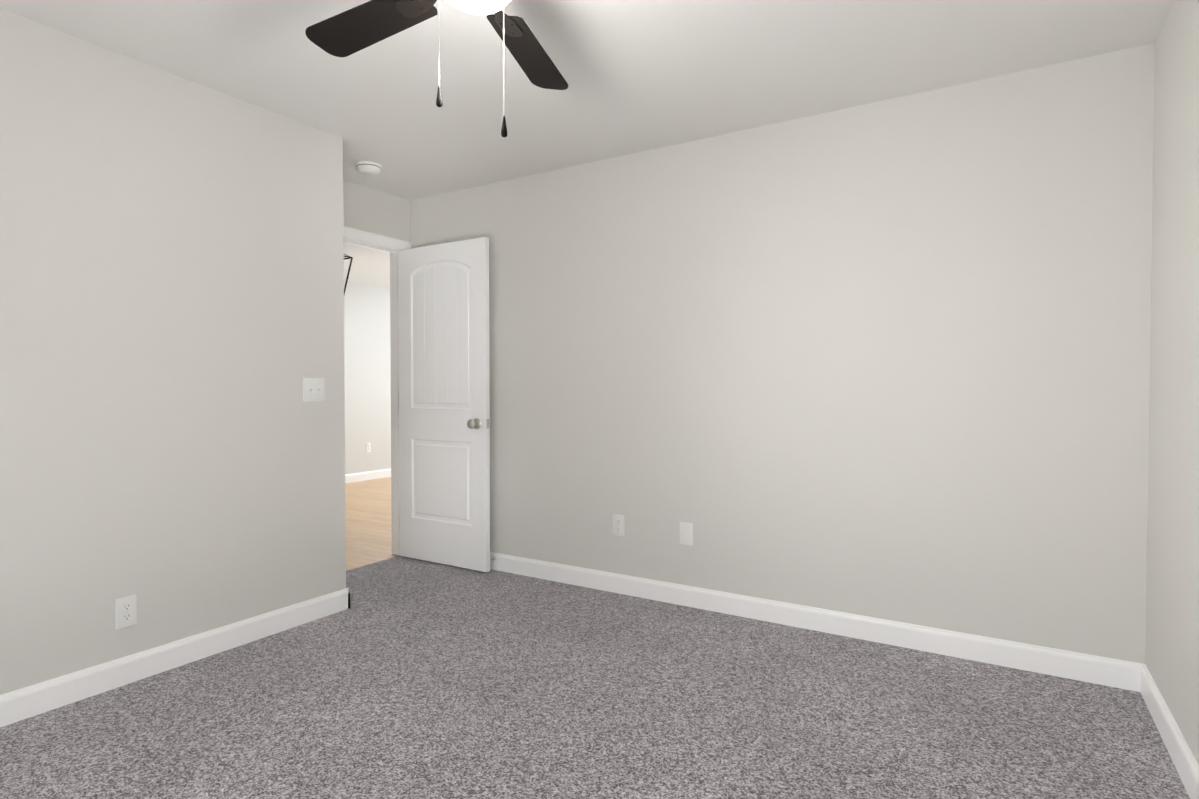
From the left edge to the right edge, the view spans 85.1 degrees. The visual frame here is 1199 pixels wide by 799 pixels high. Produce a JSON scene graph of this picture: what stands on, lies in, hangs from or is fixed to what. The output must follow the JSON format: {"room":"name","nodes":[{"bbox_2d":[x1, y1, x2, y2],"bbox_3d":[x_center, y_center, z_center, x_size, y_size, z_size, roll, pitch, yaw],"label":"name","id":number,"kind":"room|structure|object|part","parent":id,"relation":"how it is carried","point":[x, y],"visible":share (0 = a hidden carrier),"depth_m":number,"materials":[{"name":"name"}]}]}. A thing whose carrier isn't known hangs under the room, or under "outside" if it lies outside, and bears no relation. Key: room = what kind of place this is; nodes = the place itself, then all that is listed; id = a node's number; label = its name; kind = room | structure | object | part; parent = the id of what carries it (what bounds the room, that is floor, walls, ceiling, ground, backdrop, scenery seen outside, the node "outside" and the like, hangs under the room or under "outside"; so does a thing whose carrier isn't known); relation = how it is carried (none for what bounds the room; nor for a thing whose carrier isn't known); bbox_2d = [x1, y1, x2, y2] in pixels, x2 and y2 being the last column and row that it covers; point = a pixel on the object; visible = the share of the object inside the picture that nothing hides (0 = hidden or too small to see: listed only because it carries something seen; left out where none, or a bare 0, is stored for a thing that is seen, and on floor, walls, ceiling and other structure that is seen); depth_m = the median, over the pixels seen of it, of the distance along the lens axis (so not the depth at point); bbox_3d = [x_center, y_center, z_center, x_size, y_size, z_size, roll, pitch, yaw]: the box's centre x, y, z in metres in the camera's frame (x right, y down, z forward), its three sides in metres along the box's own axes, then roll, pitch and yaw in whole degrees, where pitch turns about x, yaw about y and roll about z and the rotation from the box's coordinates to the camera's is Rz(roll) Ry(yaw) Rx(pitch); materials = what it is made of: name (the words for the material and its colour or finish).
{"room":"empty bedroom","nodes":[
{"label":"empty bedroom","id":0,"kind":"room"},
{"bbox_2d":[0,8,345,694],"bbox_3d":[-2.447,-0.102,2.107,0.675,2.500,3.290,1,1,31],"label":"wall","id":1,"kind":"structure","parent":0,"point":[172,450],"depth_m":2.58,"materials":[{"name":"white paint"}]},
{"bbox_2d":[115,595,136,628],"bbox_3d":[-1.815,0.815,2.506,0.007,0.116,0.071,1,1,31],"label":"outlet","id":2,"kind":"object","parent":1,"relation":"attached to","point":[125,611],"visible":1,"depth_m":2.50,"materials":[{"name":"white plastic"}]},
{"bbox_2d":[0,588,350,726],"bbox_3d":[-2.009,1.044,2.187,0.015,0.104,2.765,1,1,31],"label":"baseboard","id":3,"kind":"structure","parent":1,"relation":"attached to","point":[120,672],"depth_m":2.59,"materials":[{"name":"white paint"}]},
{"bbox_2d":[303,378,324,401],"bbox_3d":[-1.386,-0.048,3.183,0.018,0.116,0.116,1,1,31],"label":"switch plate","id":4,"kind":"object","parent":1,"relation":"attached to","point":[313,389],"visible":1,"depth_m":3.18,"materials":[{"name":"white plastic"}]},
{"bbox_2d":[344,281,390,473],"bbox_3d":[-3.906,-0.184,6.457,0.115,2.500,9.430,1,1,31],"label":"wall","id":5,"kind":"structure","parent":0,"point":[367,366],"depth_m":8.05,"materials":[{"name":"white paint"}]},
{"bbox_2d":[345,468,390,482],"bbox_3d":[-3.851,0.972,6.445,0.015,0.104,9.200,1,1,31],"label":"baseboard","id":6,"kind":"structure","parent":5,"relation":"attached to","point":[362,476],"depth_m":8.05,"materials":[{"name":"white paint"}]},
{"bbox_2d":[366,443,370,452],"bbox_3d":[-2.859,0.596,8.070,0.007,0.116,0.071,1,1,31],"label":"outlet","id":7,"kind":"object","parent":5,"relation":"attached to","point":[368,447],"visible":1,"depth_m":8.07,"materials":[{"name":"white plastic"}]},
{"bbox_2d":[345,477,399,569],"bbox_3d":[-2.540,1.085,5.647,3.315,0.092,9.200,1,1,31],"label":"floor","id":8,"kind":"structure","parent":0,"point":[368,517],"depth_m":5.53,"materials":[{"name":"brown wood"}]},
{"bbox_2d":[343,180,409,241],"bbox_3d":[-1.581,-0.139,4.065,0.115,2.500,0.955,1,1,31],"label":"wall","id":9,"kind":"structure","parent":0,"point":[367,209],"depth_m":4.18,"materials":[{"name":"white paint"}]},
{"bbox_2d":[343,226,411,554],"bbox_3d":[-1.568,0.002,4.089,0.151,2.116,0.904,1,1,31],"label":"door frame","id":10,"kind":"structure","parent":9,"relation":"attached to","point":[370,240],"depth_m":4.41,"materials":[{"name":"white paint"}]},
{"bbox_2d":[398,237,490,571],"bbox_3d":[-1.016,0.032,4.172,0.810,2.030,0.175,1,1,31],"label":"door","id":11,"kind":"structure","parent":10,"relation":"in","point":[444,396],"depth_m":4.13,"materials":[{"name":"white paint"}]},
{"bbox_3d":[-1.016,0.036,4.172,0.810,1.650,0.175,1,1,31],"label":"door hardware","id":12,"kind":"part","parent":11,"relation":"part of","materials":[{"name":"silver metal"}]},
{"bbox_2d":[0,0,1173,287],"bbox_3d":[-0.817,-1.409,4.550,7.350,0.120,9.430,1,1,31],"label":"ceiling","id":13,"kind":"structure","parent":0,"point":[644,74],"depth_m":2.54,"materials":[{"name":"white paint"}]},
{"bbox_2d":[344,254,352,294],"bbox_3d":[-2.114,-1.044,4.985,0.309,0.624,0.309,1,1,31],"label":"pendant lantern","id":14,"kind":"object","parent":13,"relation":"hanging from","point":[349,257],"visible":0.02,"depth_m":5.03,"materials":[{"name":"black metal"}]},
{"bbox_2d":[356,161,381,174],"bbox_3d":[-1.314,-1.310,3.718,0.138,0.046,0.138,1,1,31],"label":"smoke detector","id":15,"kind":"object","parent":13,"relation":"attached to","point":[368,168],"visible":1,"depth_m":3.68,"materials":[{"name":"white plastic"}]},
{"bbox_2d":[305,0,567,136],"bbox_3d":[-0.364,-0.980,1.729,1.210,0.630,1.265,1,1,31],"label":"ceiling fan","id":16,"kind":"object","parent":13,"relation":"hanging from","point":[356,29],"visible":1,"depth_m":1.93,"materials":[{"name":"dark wood"},{"name":"dark bronze metal"},{"name":"frosted glass"}]},
{"bbox_3d":[-0.322,-1.060,1.700,0.208,0.074,0.208,1,1,31],"label":"globe","id":17,"kind":"part","parent":16,"relation":"part of","materials":[{"name":"white glass"}]},
{"bbox_2d":[0,556,1189,798],"bbox_3d":[-0.562,1.153,1.833,4.035,0.100,3.975,1,1,31],"label":"floor carpet","id":18,"kind":"object","parent":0,"point":[406,678],"visible":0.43,"depth_m":2.25,"materials":[{"name":"grey carpet"}]},
{"bbox_2d":[410,43,1154,663],"bbox_3d":[0.407,-0.128,3.479,4.120,2.500,0.115,1,1,31],"label":"wall","id":19,"kind":"structure","parent":0,"point":[888,359],"depth_m":2.95,"materials":[{"name":"white paint"}]},
{"bbox_2d":[613,514,623,535],"bbox_3d":[0.104,0.695,3.607,0.071,0.116,0.007,1,1,31],"label":"outlet","id":20,"kind":"object","parent":19,"relation":"attached to","point":[618,525],"visible":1,"depth_m":3.60,"materials":[{"name":"white plastic"}]},
{"bbox_2d":[680,522,692,545],"bbox_3d":[0.450,0.699,3.397,0.071,0.116,0.007,1,1,31],"label":"blank wall plate","id":21,"kind":"object","parent":19,"relation":"attached to","point":[686,533],"visible":1,"depth_m":3.39,"materials":[{"name":"white plastic"}]},
{"bbox_2d":[490,552,1135,690],"bbox_3d":[0.373,1.021,3.446,3.890,0.104,0.015,1,1,31],"label":"baseboard","id":22,"kind":"structure","parent":19,"relation":"attached to","point":[1111,672],"depth_m":2.96,"materials":[{"name":"white paint"}]},
{"bbox_2d":[1145,0,1198,763],"bbox_3d":[1.112,-0.078,0.789,0.115,2.500,3.975,1,1,31],"label":"wall","id":23,"kind":"structure","parent":0,"point":[1172,628],"depth_m":2.07,"materials":[{"name":"white paint"}]},
{"bbox_2d":[1136,662,1198,798],"bbox_3d":[1.053,1.070,0.838,0.015,0.104,3.730,1,1,31],"label":"baseboard","id":24,"kind":"structure","parent":23,"relation":"attached to","point":[1186,765],"depth_m":2.03,"materials":[{"name":"white paint"}]}
]}

